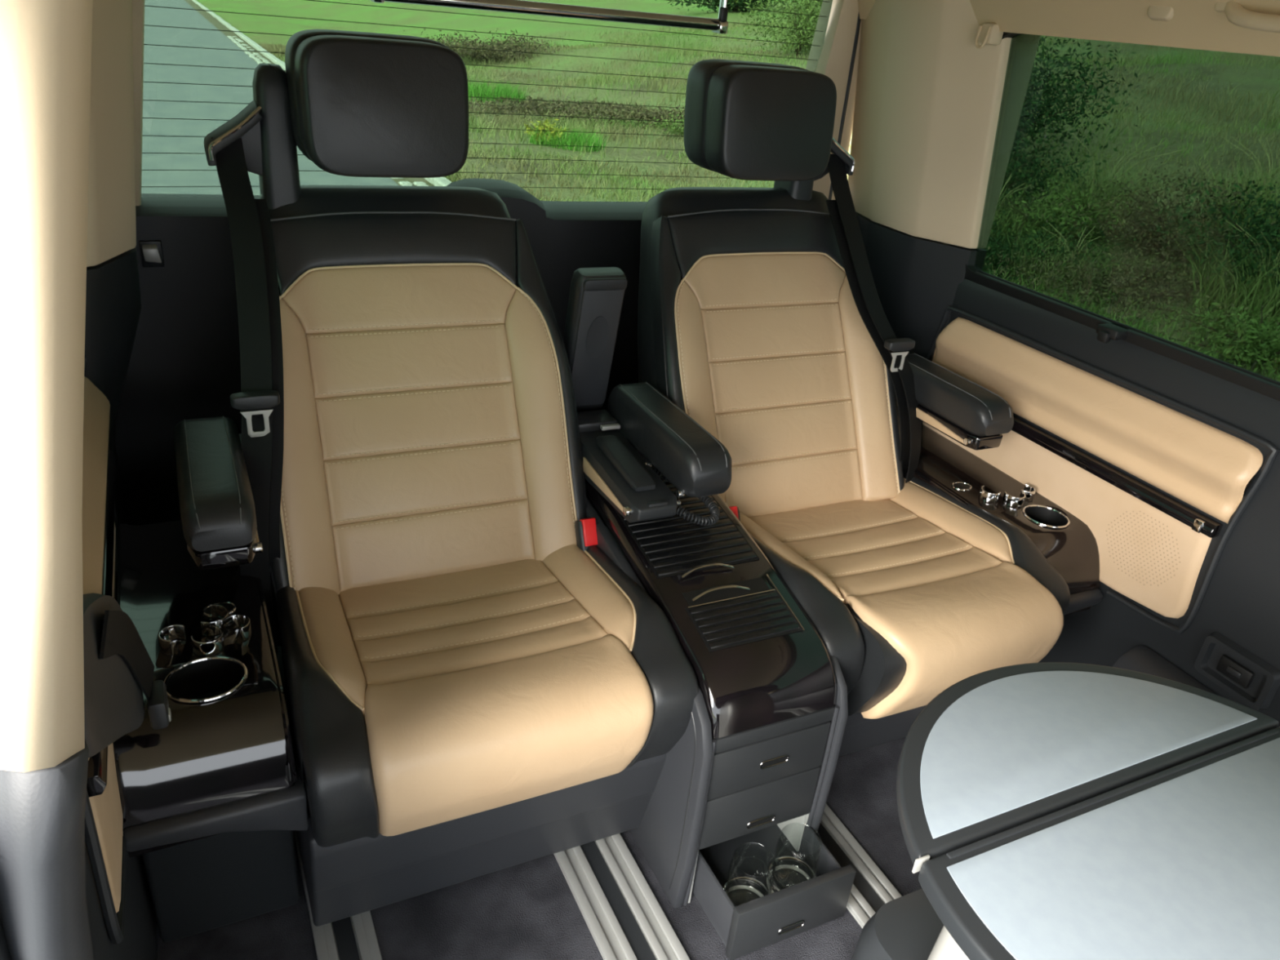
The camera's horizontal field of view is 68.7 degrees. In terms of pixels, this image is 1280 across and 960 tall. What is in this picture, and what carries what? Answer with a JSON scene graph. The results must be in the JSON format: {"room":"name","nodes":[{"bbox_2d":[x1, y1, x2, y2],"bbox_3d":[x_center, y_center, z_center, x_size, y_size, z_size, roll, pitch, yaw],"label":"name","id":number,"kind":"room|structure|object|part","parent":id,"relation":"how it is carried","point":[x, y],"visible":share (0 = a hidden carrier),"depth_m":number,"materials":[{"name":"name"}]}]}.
{"room":"van interior","nodes":[
{"label":"van interior","id":0,"kind":"room"},
{"bbox_2d":[0,444,157,959],"bbox_3d":[-0.812,0.247,1.386,0.055,0.886,1.660,-8,30,-25],"label":"wall","id":1,"kind":"structure","parent":0,"point":[139,942],"depth_m":1.22,"materials":[{"name":"black plastic"}]},
{"bbox_2d":[0,0,93,959],"bbox_3d":[-0.898,0.166,1.280,0.382,2.010,1.700,-12,32,-31],"label":"pillar","id":2,"kind":"structure","parent":1,"relation":"attached to","point":[46,45],"depth_m":0.47,"materials":[{"name":"beige plastic"}]},
{"bbox_3d":[-0.587,0.517,0.900,0.509,0.986,0.208,20,30,26],"label":"pillar trim","id":3,"kind":"part","parent":2,"relation":"part of","materials":[{"name":"grey plastic"}]},
{"bbox_2d":[81,358,125,944],"bbox_3d":[-0.705,0.158,1.238,0.034,0.419,0.833,-8,30,-25],"label":"door panel","id":4,"kind":"object","parent":1,"relation":"attached to","point":[104,841],"visible":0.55,"depth_m":1.09,"materials":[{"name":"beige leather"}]},
{"bbox_3d":[-0.726,0.239,1.280,0.010,0.201,0.770,-8,30,-25],"label":"cloth panel","id":5,"kind":"part","parent":4,"relation":"part of","materials":[{"name":"beige fabric"}]},
{"bbox_2d":[84,0,141,454],"bbox_3d":[-0.893,-0.454,1.548,0.218,0.970,0.455,-8,30,-25],"label":"trim","id":6,"kind":"structure","parent":1,"relation":"attached to","point":[113,291],"depth_m":1.42,"materials":[{"name":"beige plastic"},{"name":"black plastic"}]},
{"bbox_2d":[83,592,171,758],"bbox_3d":[-0.505,0.196,0.877,0.082,0.400,0.440,-8,30,-25],"label":"handle","id":7,"kind":"object","parent":1,"relation":"attached to","point":[118,667],"visible":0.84,"depth_m":0.84,"materials":[{"name":"grey plastic"}]},
{"bbox_2d":[115,0,862,525],"bbox_3d":[-0.307,-0.285,2.320,1.850,2.080,0.170,-8,30,-25],"label":"door","id":8,"kind":"structure","parent":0,"point":[184,363],"depth_m":1.94,"materials":[{"name":"black plastic"}]},
{"bbox_2d":[138,240,164,266],"bbox_3d":[-0.927,-0.427,1.778,0.038,0.050,0.024,-8,30,-25],"label":"switch","id":9,"kind":"object","parent":8,"relation":"attached to","point":[151,251],"visible":1,"depth_m":1.77,"materials":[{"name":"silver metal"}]},
{"bbox_2d":[141,0,832,203],"bbox_3d":[-0.268,-0.851,2.024,1.530,0.560,0.087,-8,30,-25],"label":"window","id":10,"kind":"structure","parent":8,"relation":"in","point":[561,108],"depth_m":2.06,"materials":[{"name":"clear glass"}]},
{"bbox_2d":[370,0,728,34],"bbox_3d":[-0.142,-0.991,1.774,0.733,0.213,0.042,-8,30,-25],"label":"chrome bar","id":11,"kind":"object","parent":10,"relation":"attached to","point":[719,25],"visible":1,"depth_m":1.83,"materials":[{"name":"silver metal"}]},
{"bbox_3d":[0.173,-0.965,1.941,0.016,0.027,0.012,-8,30,-25],"label":"clamp knob","id":12,"kind":"part","parent":11,"relation":"part of","materials":[{"name":"black"}]},
{"bbox_2d":[156,736,921,959],"bbox_3d":[0.513,1.143,0.923,2.020,0.050,4.400,-8,30,-25],"label":"floor","id":13,"kind":"structure","parent":0,"point":[529,910],"depth_m":1.55,"materials":[{"name":"carpet"}]},
{"bbox_2d":[112,520,308,942],"bbox_3d":[-0.682,0.399,1.493,0.216,0.503,0.616,-8,30,-25],"label":"console","id":14,"kind":"object","parent":13,"relation":"on","point":[213,799],"visible":0.89,"depth_m":1.31,"materials":[{"name":"black paint"}]},
{"bbox_2d":[164,656,247,702],"bbox_3d":[-0.590,0.301,1.281,0.105,0.077,0.095,-8,30,-25],"label":"cup holder","id":15,"kind":"object","parent":14,"relation":"on","point":[187,679],"depth_m":1.30,"materials":[{"name":"silver metal"}]},
{"bbox_2d":[202,601,236,617],"bbox_3d":[-0.628,0.193,1.399,0.046,0.004,0.038,-8,30,-25],"label":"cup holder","id":16,"kind":"object","parent":14,"relation":"attached to","point":[207,612],"depth_m":1.39,"materials":[{"name":"silver metal"}]},
{"bbox_2d":[293,830,382,959],"bbox_3d":[-0.093,1.110,0.796,0.090,0.014,3.550,-8,30,-25],"label":"rail","id":17,"kind":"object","parent":13,"relation":"on","point":[353,937],"depth_m":1.48,"materials":[{"name":"silver metal"}]},
{"bbox_2d":[173,29,698,926],"bbox_3d":[-0.374,-0.007,1.522,0.692,1.266,0.896,-8,30,-25],"label":"seat","id":18,"kind":"object","parent":17,"relation":"on","point":[473,687],"visible":1,"depth_m":1.50,"materials":[{"name":"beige leather"}]},
{"bbox_2d":[186,535,257,570],"bbox_3d":[-0.642,0.040,1.420,0.089,0.030,0.318,-8,30,-25],"label":"tray","id":19,"kind":"object","parent":18,"relation":"on","point":[215,557],"depth_m":1.29,"materials":[{"name":"black paint"}]},
{"bbox_3d":[-0.615,-0.107,1.537,0.060,0.567,0.369,-3,28,-17],"label":"leather panel","id":20,"kind":"part","parent":18,"relation":"part of","materials":[{"name":"black leather"}]},
{"bbox_3d":[-0.486,0.325,1.418,0.095,0.241,0.494,-8,30,-25],"label":"leather panel","id":21,"kind":"part","parent":18,"relation":"part of","materials":[{"name":"black leather"}]},
{"bbox_3d":[-0.417,-0.149,1.697,0.562,0.689,0.444,-8,30,-25],"label":"backrest","id":22,"kind":"part","parent":18,"relation":"part of","materials":[{"name":"black leather"}]},
{"bbox_3d":[-0.424,-0.394,1.640,0.438,0.136,0.098,-8,30,-25],"label":"leather panel","id":23,"kind":"part","parent":18,"relation":"part of","materials":[{"name":"black leather"}]},
{"bbox_3d":[-0.415,-0.317,1.643,0.406,0.111,0.083,-8,30,-25],"label":"quilted panel","id":24,"kind":"part","parent":18,"relation":"part of","materials":[{"name":"beige leather"}]},
{"bbox_3d":[-0.400,-0.209,1.643,0.344,0.111,0.086,-8,30,-25],"label":"quilted panel","id":25,"kind":"part","parent":18,"relation":"part of","materials":[{"name":"beige leather"}]},
{"bbox_3d":[-0.386,-0.105,1.644,0.344,0.109,0.085,-8,30,-25],"label":"quilted panel","id":26,"kind":"part","parent":18,"relation":"part of","materials":[{"name":"beige leather"}]},
{"bbox_3d":[-0.372,0.002,1.645,0.344,0.114,0.086,-8,30,-25],"label":"quilted panel","id":27,"kind":"part","parent":18,"relation":"part of","materials":[{"name":"beige leather"}]},
{"bbox_3d":[-0.359,0.112,1.649,0.344,0.118,0.084,-8,30,-25],"label":"quilted panel","id":28,"kind":"part","parent":18,"relation":"part of","materials":[{"name":"beige leather"}]},
{"bbox_3d":[-0.338,0.191,1.633,0.360,0.058,0.149,-8,30,-25],"label":"quilted panel","id":29,"kind":"part","parent":18,"relation":"part of","materials":[{"name":"beige leather"}]},
{"bbox_3d":[-0.291,0.229,1.544,0.364,0.051,0.074,-8,30,-25],"label":"quilted panel","id":30,"kind":"part","parent":18,"relation":"part of","materials":[{"name":"beige leather"}]},
{"bbox_3d":[-0.370,0.419,1.756,0.565,0.257,0.728,-8,30,-25],"label":"seat","id":31,"kind":"part","parent":18,"relation":"part of","materials":[{"name":"grey plastic"}]},
{"bbox_3d":[-0.261,0.253,1.487,0.368,0.052,0.070,-8,30,-25],"label":"quilted panel","id":32,"kind":"part","parent":18,"relation":"part of","materials":[{"name":"beige leather"}]},
{"bbox_3d":[-0.233,0.275,1.433,0.372,0.054,0.069,-8,30,-25],"label":"quilted panel","id":33,"kind":"part","parent":18,"relation":"part of","materials":[{"name":"beige leather"}]},
{"bbox_3d":[-0.165,-0.169,1.747,0.060,0.567,0.369,-13,32,-33],"label":"leather panel","id":34,"kind":"part","parent":18,"relation":"part of","materials":[{"name":"leather"}]},
{"bbox_3d":[-0.054,0.267,1.620,0.095,0.241,0.494,-8,30,-25],"label":"leather panel","id":35,"kind":"part","parent":18,"relation":"part of","materials":[{"name":"leather"}]},
{"bbox_2d":[553,833,689,959],"bbox_3d":[0.293,1.058,0.977,0.125,0.014,3.550,-8,30,-25],"label":"rail","id":36,"kind":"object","parent":13,"relation":"on","point":[621,913],"depth_m":1.58,"materials":[{"name":"silver metal"}]},
{"bbox_2d":[585,463,856,959],"bbox_3d":[0.088,0.336,1.733,0.276,0.578,0.811,-8,30,-25],"label":"console","id":37,"kind":"object","parent":13,"relation":"on","point":[757,754],"visible":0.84,"depth_m":1.54,"materials":[{"name":"black paint"}]},
{"bbox_2d":[563,266,680,523],"bbox_3d":[-0.040,-0.162,1.666,0.106,0.364,0.391,-8,30,-25],"label":"armrest","id":38,"kind":"object","parent":37,"relation":"on","point":[596,295],"visible":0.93,"depth_m":1.70,"materials":[{"name":"black leather"}]},
{"bbox_3d":[-0.095,-0.262,1.767,0.096,0.287,0.097,-8,30,-25],"label":"lid","id":39,"kind":"part","parent":38,"relation":"part of","materials":[{"name":"black leather"}]},
{"bbox_3d":[-0.057,-0.101,1.777,0.038,0.008,0.012,-8,30,-25],"label":"hinge trim","id":40,"kind":"part","parent":38,"relation":"part of","materials":[{"name":"silver metal"}]},
{"bbox_2d":[595,435,655,491],"bbox_3d":[-0.028,-0.033,1.668,0.046,0.027,0.180,-8,30,-25],"label":"telephone handset","id":41,"kind":"object","parent":38,"relation":"on","point":[629,468],"visible":1,"depth_m":1.65,"materials":[{"name":"black plastic"}]},
{"bbox_3d":[0.029,0.043,1.581,0.036,0.012,0.010,-8,30,-25],"label":"catch plate","id":42,"kind":"part","parent":38,"relation":"part of","materials":[{"name":"black plastic"}]},
{"bbox_3d":[-0.047,0.346,1.722,0.020,0.544,0.674,-8,30,-25],"label":"panel","id":43,"kind":"part","parent":37,"relation":"part of","materials":[{"name":"grey plastic"}]},
{"bbox_2d":[607,382,731,497],"bbox_3d":[0.041,-0.061,1.731,0.102,0.138,0.355,-8,30,-25],"label":"armrest","id":44,"kind":"object","parent":37,"relation":"on","point":[697,464],"visible":0.91,"depth_m":1.65,"materials":[{"name":"black leather"}]},
{"bbox_3d":[-0.012,-0.079,1.847,0.056,0.056,0.110,-8,30,-25],"label":"armrest","id":45,"kind":"part","parent":44,"relation":"part of","materials":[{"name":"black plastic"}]},
{"bbox_2d":[626,439,719,525],"bbox_3d":[0.065,0.001,1.716,0.111,0.076,0.242,-8,30,-25],"label":"coiled cord","id":46,"kind":"object","parent":44,"relation":"hanging from","point":[713,508],"visible":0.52,"depth_m":1.65,"materials":[{"name":"black plastic"}]},
{"bbox_3d":[0.114,0.151,1.594,0.102,0.011,0.014,-8,30,-25],"label":"pull handle","id":47,"kind":"part","parent":37,"relation":"part of","materials":[{"name":"silver metal"}]},
{"bbox_3d":[0.134,0.185,1.558,0.110,0.012,0.014,-8,30,-25],"label":"pull handle","id":48,"kind":"part","parent":37,"relation":"part of","materials":[{"name":"silver metal"}]},
{"bbox_2d":[722,848,775,897],"bbox_3d":[0.180,0.662,1.534,0.087,0.116,0.087,-8,30,-25],"label":"tumbler","id":49,"kind":"object","parent":37,"relation":"on","point":[738,886],"visible":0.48,"depth_m":1.58,"materials":[{"name":"clear glass"}]},
{"bbox_3d":[0.197,0.543,1.564,0.222,0.108,0.016,-8,30,-25],"label":"drawer","id":50,"kind":"part","parent":37,"relation":"part of","materials":[{"name":"black plastic"}]},
{"bbox_3d":[0.190,0.653,1.634,0.218,0.089,0.248,-8,30,-25],"label":"open drawer","id":51,"kind":"part","parent":37,"relation":"part of","materials":[{"name":"grey plastic"}]},
{"bbox_3d":[0.207,0.450,1.517,0.222,0.095,0.016,-8,30,-25],"label":"drawer","id":52,"kind":"part","parent":37,"relation":"part of","materials":[{"name":"black plastic"}]},
{"bbox_3d":[0.212,0.393,1.489,0.226,0.028,0.016,-8,30,-25],"label":"rail","id":53,"kind":"part","parent":37,"relation":"part of","materials":[{"name":"black plastic"}]},
{"bbox_3d":[0.247,0.704,1.527,0.228,0.110,0.017,-8,30,-25],"label":"drawer","id":54,"kind":"part","parent":37,"relation":"part of","materials":[{"name":"black plastic"}]},
{"bbox_2d":[766,825,822,893],"bbox_3d":[0.263,0.647,1.581,0.087,0.116,0.087,-8,30,-25],"label":"tumbler","id":55,"kind":"object","parent":37,"relation":"on","point":[784,866],"visible":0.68,"depth_m":1.62,"materials":[{"name":"clear glass"}]},
{"bbox_3d":[0.184,0.315,1.830,0.016,0.544,0.674,-8,30,-25],"label":"panel","id":56,"kind":"part","parent":37,"relation":"part of","materials":[{"name":"grey plastic"}]},
{"bbox_2d":[816,804,902,928],"bbox_3d":[0.671,1.006,1.153,0.100,0.014,3.550,-8,30,-25],"label":"rail","id":57,"kind":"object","parent":13,"relation":"on","point":[871,889],"depth_m":1.69,"materials":[{"name":"silver metal"}]},
{"bbox_2d":[899,422,1102,615],"bbox_3d":[0.711,0.209,2.145,0.192,0.503,0.616,-8,30,-25],"label":"console","id":58,"kind":"object","parent":13,"relation":"on","point":[1066,542],"visible":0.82,"depth_m":1.96,"materials":[{"name":"brown paint"}]},
{"bbox_2d":[951,481,972,491],"bbox_3d":[0.693,0.014,2.017,0.046,0.004,0.038,-8,30,-25],"label":"socket","id":59,"kind":"object","parent":58,"relation":"attached to","point":[956,486],"depth_m":2.01,"materials":[{"name":"silver metal"}]},
{"bbox_2d":[1022,504,1070,528],"bbox_3d":[0.834,0.107,1.947,0.093,0.077,0.095,-8,30,-25],"label":"cup holder","id":60,"kind":"object","parent":58,"relation":"on","point":[1037,516],"depth_m":1.96,"materials":[{"name":"silver metal"}]},
{"bbox_2d":[851,662,1279,959],"bbox_3d":[0.503,0.640,1.085,0.582,0.672,0.649,-8,30,-25],"label":"folding table","id":61,"kind":"object","parent":13,"relation":"on","point":[1047,811],"visible":1,"depth_m":0.94,"materials":[{"name":"grey plastic"}]},
{"bbox_3d":[1.062,0.953,1.336,0.090,0.014,3.550,-8,30,-25],"label":"trim","id":62,"kind":"structure","parent":13,"relation":"on","visible":0},
{"bbox_2d":[603,58,1070,756],"bbox_3d":[0.410,-0.109,1.879,0.672,1.266,0.943,-8,30,-25],"label":"seat","id":63,"kind":"object","parent":62,"relation":"on","point":[762,317],"visible":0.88,"depth_m":1.90,"materials":[{"name":"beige leather"}]},
{"bbox_3d":[0.062,-0.209,1.874,0.060,0.567,0.369,-3,28,-17],"label":"leather panel","id":64,"kind":"part","parent":63,"relation":"part of","materials":[{"name":"black leather"}]},
{"bbox_3d":[0.260,-0.251,2.034,0.562,0.689,0.444,-8,30,-25],"label":"backrest","id":65,"kind":"part","parent":63,"relation":"part of","materials":[{"name":"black leather"}]},
{"bbox_3d":[0.253,-0.496,1.977,0.438,0.136,0.098,-8,30,-25],"label":"leather panel","id":66,"kind":"part","parent":63,"relation":"part of","materials":[{"name":"black leather"}]},
{"bbox_3d":[0.311,0.316,2.095,0.565,0.257,0.728,-8,30,-25],"label":"seat","id":67,"kind":"part","parent":63,"relation":"part of","materials":[{"name":"grey plastic"}]},
{"bbox_3d":[0.263,-0.419,1.979,0.406,0.111,0.083,-8,30,-25],"label":"quilted panel","id":68,"kind":"part","parent":63,"relation":"part of","materials":[{"name":"beige leather"}]},
{"bbox_3d":[0.277,-0.312,1.980,0.344,0.111,0.086,-8,30,-25],"label":"quilted panel","id":69,"kind":"part","parent":63,"relation":"part of","materials":[{"name":"beige leather"}]},
{"bbox_3d":[0.291,-0.207,1.981,0.344,0.109,0.085,-8,30,-25],"label":"quilted panel","id":70,"kind":"part","parent":63,"relation":"part of","materials":[{"name":"beige leather"}]},
{"bbox_3d":[0.305,-0.100,1.982,0.344,0.114,0.086,-8,30,-25],"label":"quilted panel","id":71,"kind":"part","parent":63,"relation":"part of","materials":[{"name":"beige leather"}]},
{"bbox_3d":[0.318,0.010,1.986,0.344,0.118,0.084,-8,30,-25],"label":"quilted panel","id":72,"kind":"part","parent":63,"relation":"part of","materials":[{"name":"beige leather"}]},
{"bbox_3d":[0.239,0.219,1.771,0.095,0.242,0.505,-8,30,-25],"label":"leather panel","id":73,"kind":"part","parent":63,"relation":"part of","materials":[{"name":"leather"}]},
{"bbox_3d":[0.390,0.088,1.983,0.360,0.058,0.170,-8,30,-25],"label":"quilted panel","id":74,"kind":"part","parent":63,"relation":"part of","materials":[{"name":"beige leather"}]},
{"bbox_3d":[0.444,0.133,1.881,0.364,0.051,0.084,-8,30,-25],"label":"quilted panel","id":75,"kind":"part","parent":63,"relation":"part of","materials":[{"name":"beige leather"}]},
{"bbox_3d":[0.478,0.161,1.816,0.368,0.053,0.079,-8,30,-25],"label":"quilted panel","id":76,"kind":"part","parent":63,"relation":"part of","materials":[{"name":"beige leather"}]},
{"bbox_3d":[0.512,-0.271,2.084,0.060,0.567,0.369,-13,32,-33],"label":"leather panel","id":77,"kind":"part","parent":63,"relation":"part of","materials":[{"name":"leather"}]},
{"bbox_3d":[0.510,0.187,1.754,0.372,0.054,0.078,-8,30,-25],"label":"quilted panel","id":78,"kind":"part","parent":63,"relation":"part of","materials":[{"name":"beige leather"}]},
{"bbox_2d":[897,404,1002,449],"bbox_3d":[0.650,-0.146,2.045,0.089,0.030,0.318,-8,30,-25],"label":"trim","id":79,"kind":"structure","parent":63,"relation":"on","point":[967,437],"depth_m":1.95,"materials":[{"name":"leather"}]},
{"bbox_3d":[0.672,0.161,1.974,0.095,0.242,0.505,-8,30,-25],"label":"leather panel","id":80,"kind":"part","parent":63,"relation":"part of","materials":[{"name":"leather"}]},
{"bbox_2d":[857,0,1279,57],"bbox_3d":[0.682,-0.204,0.231,1.880,0.242,4.360,-8,30,-25],"label":"ceiling","id":81,"kind":"structure","parent":0,"point":[1194,24],"depth_m":1.61,"materials":[{"name":"beige fabric"}]},
{"bbox_2d":[1147,5,1173,21],"bbox_3d":[0.869,-0.783,1.557,0.016,0.034,0.056,-8,30,-25],"label":"coat hook","id":82,"kind":"object","parent":81,"relation":"attached to","point":[1161,13],"visible":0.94,"depth_m":1.55,"materials":[{"name":"beige plastic"}]},
{"bbox_2d":[1214,0,1279,32],"bbox_3d":[1.012,-0.629,1.277,0.056,0.054,0.500,-8,30,-25],"label":"handle","id":83,"kind":"object","parent":81,"relation":"attached to","point":[1238,15],"visible":0.98,"depth_m":1.41,"materials":[{"name":"beige plastic"}]},
{"bbox_3d":[0.923,-0.743,1.456,0.037,0.030,0.040,-8,30,-25],"label":"handle mount","id":84,"kind":"part","parent":83,"relation":"part of","materials":[{"name":"beige plastic"}]},
{"bbox_2d":[897,279,1279,727],"bbox_3d":[1.407,0.622,1.091,0.055,0.886,4.360,-8,30,-25],"label":"wall","id":85,"kind":"structure","parent":0,"point":[1241,601],"depth_m":1.72,"materials":[{"name":"black plastic"}]},
{"bbox_2d":[848,0,1011,422],"bbox_3d":[0.620,-0.659,2.256,0.176,0.970,0.455,-8,30,-25],"label":"trim","id":86,"kind":"structure","parent":85,"relation":"attached to","point":[927,100],"depth_m":2.13,"materials":[{"name":"beige plastic"},{"name":"charcoal plastic"}]},
{"bbox_2d":[974,22,1003,48],"bbox_3d":[0.707,-0.899,1.896,0.045,0.048,0.036,-8,30,-25],"label":"coat hook","id":87,"kind":"object","parent":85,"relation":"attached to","point":[988,33],"visible":0.98,"depth_m":1.89,"materials":[{"name":"beige plastic"}]},
{"bbox_2d":[922,305,1279,634],"bbox_3d":[0.854,-0.054,1.968,0.034,0.419,0.833,-8,30,-25],"label":"side panel","id":88,"kind":"object","parent":85,"relation":"attached to","point":[1153,547],"visible":0.87,"depth_m":1.82,"materials":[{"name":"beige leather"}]},
{"bbox_3d":[0.854,0.024,2.019,0.010,0.201,0.770,-8,30,-25],"label":"cloth panel","id":89,"kind":"part","parent":88,"relation":"part of","materials":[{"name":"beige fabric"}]},
{"bbox_2d":[954,31,1279,401],"bbox_3d":[1.178,-0.260,1.248,0.097,0.570,2.095,-8,30,-25],"label":"window","id":90,"kind":"structure","parent":85,"relation":"in","point":[1133,191],"depth_m":1.72,"materials":[{"name":"clear glass"}]},
{"bbox_2d":[1112,644,1217,694],"bbox_3d":[1.442,0.998,0.956,0.083,0.335,2.385,-8,30,-25],"label":"baseboard","id":91,"kind":"structure","parent":85,"relation":"attached to","point":[1141,659],"depth_m":1.78,"materials":[{"name":"grey plastic"}]},
{"bbox_2d":[1194,631,1279,710],"bbox_3d":[1.057,0.339,1.662,0.020,0.085,0.135,-8,30,-25],"label":"power socket","id":92,"kind":"object","parent":85,"relation":"attached to","point":[1248,677],"visible":1,"depth_m":1.65,"materials":[{"name":"black plastic"}]},
{"bbox_3d":[1.056,0.340,1.661,0.010,0.034,0.060,-8,30,-25],"label":"lid","id":93,"kind":"part","parent":92,"relation":"part of","materials":[{"name":"black plastic"}]}
]}

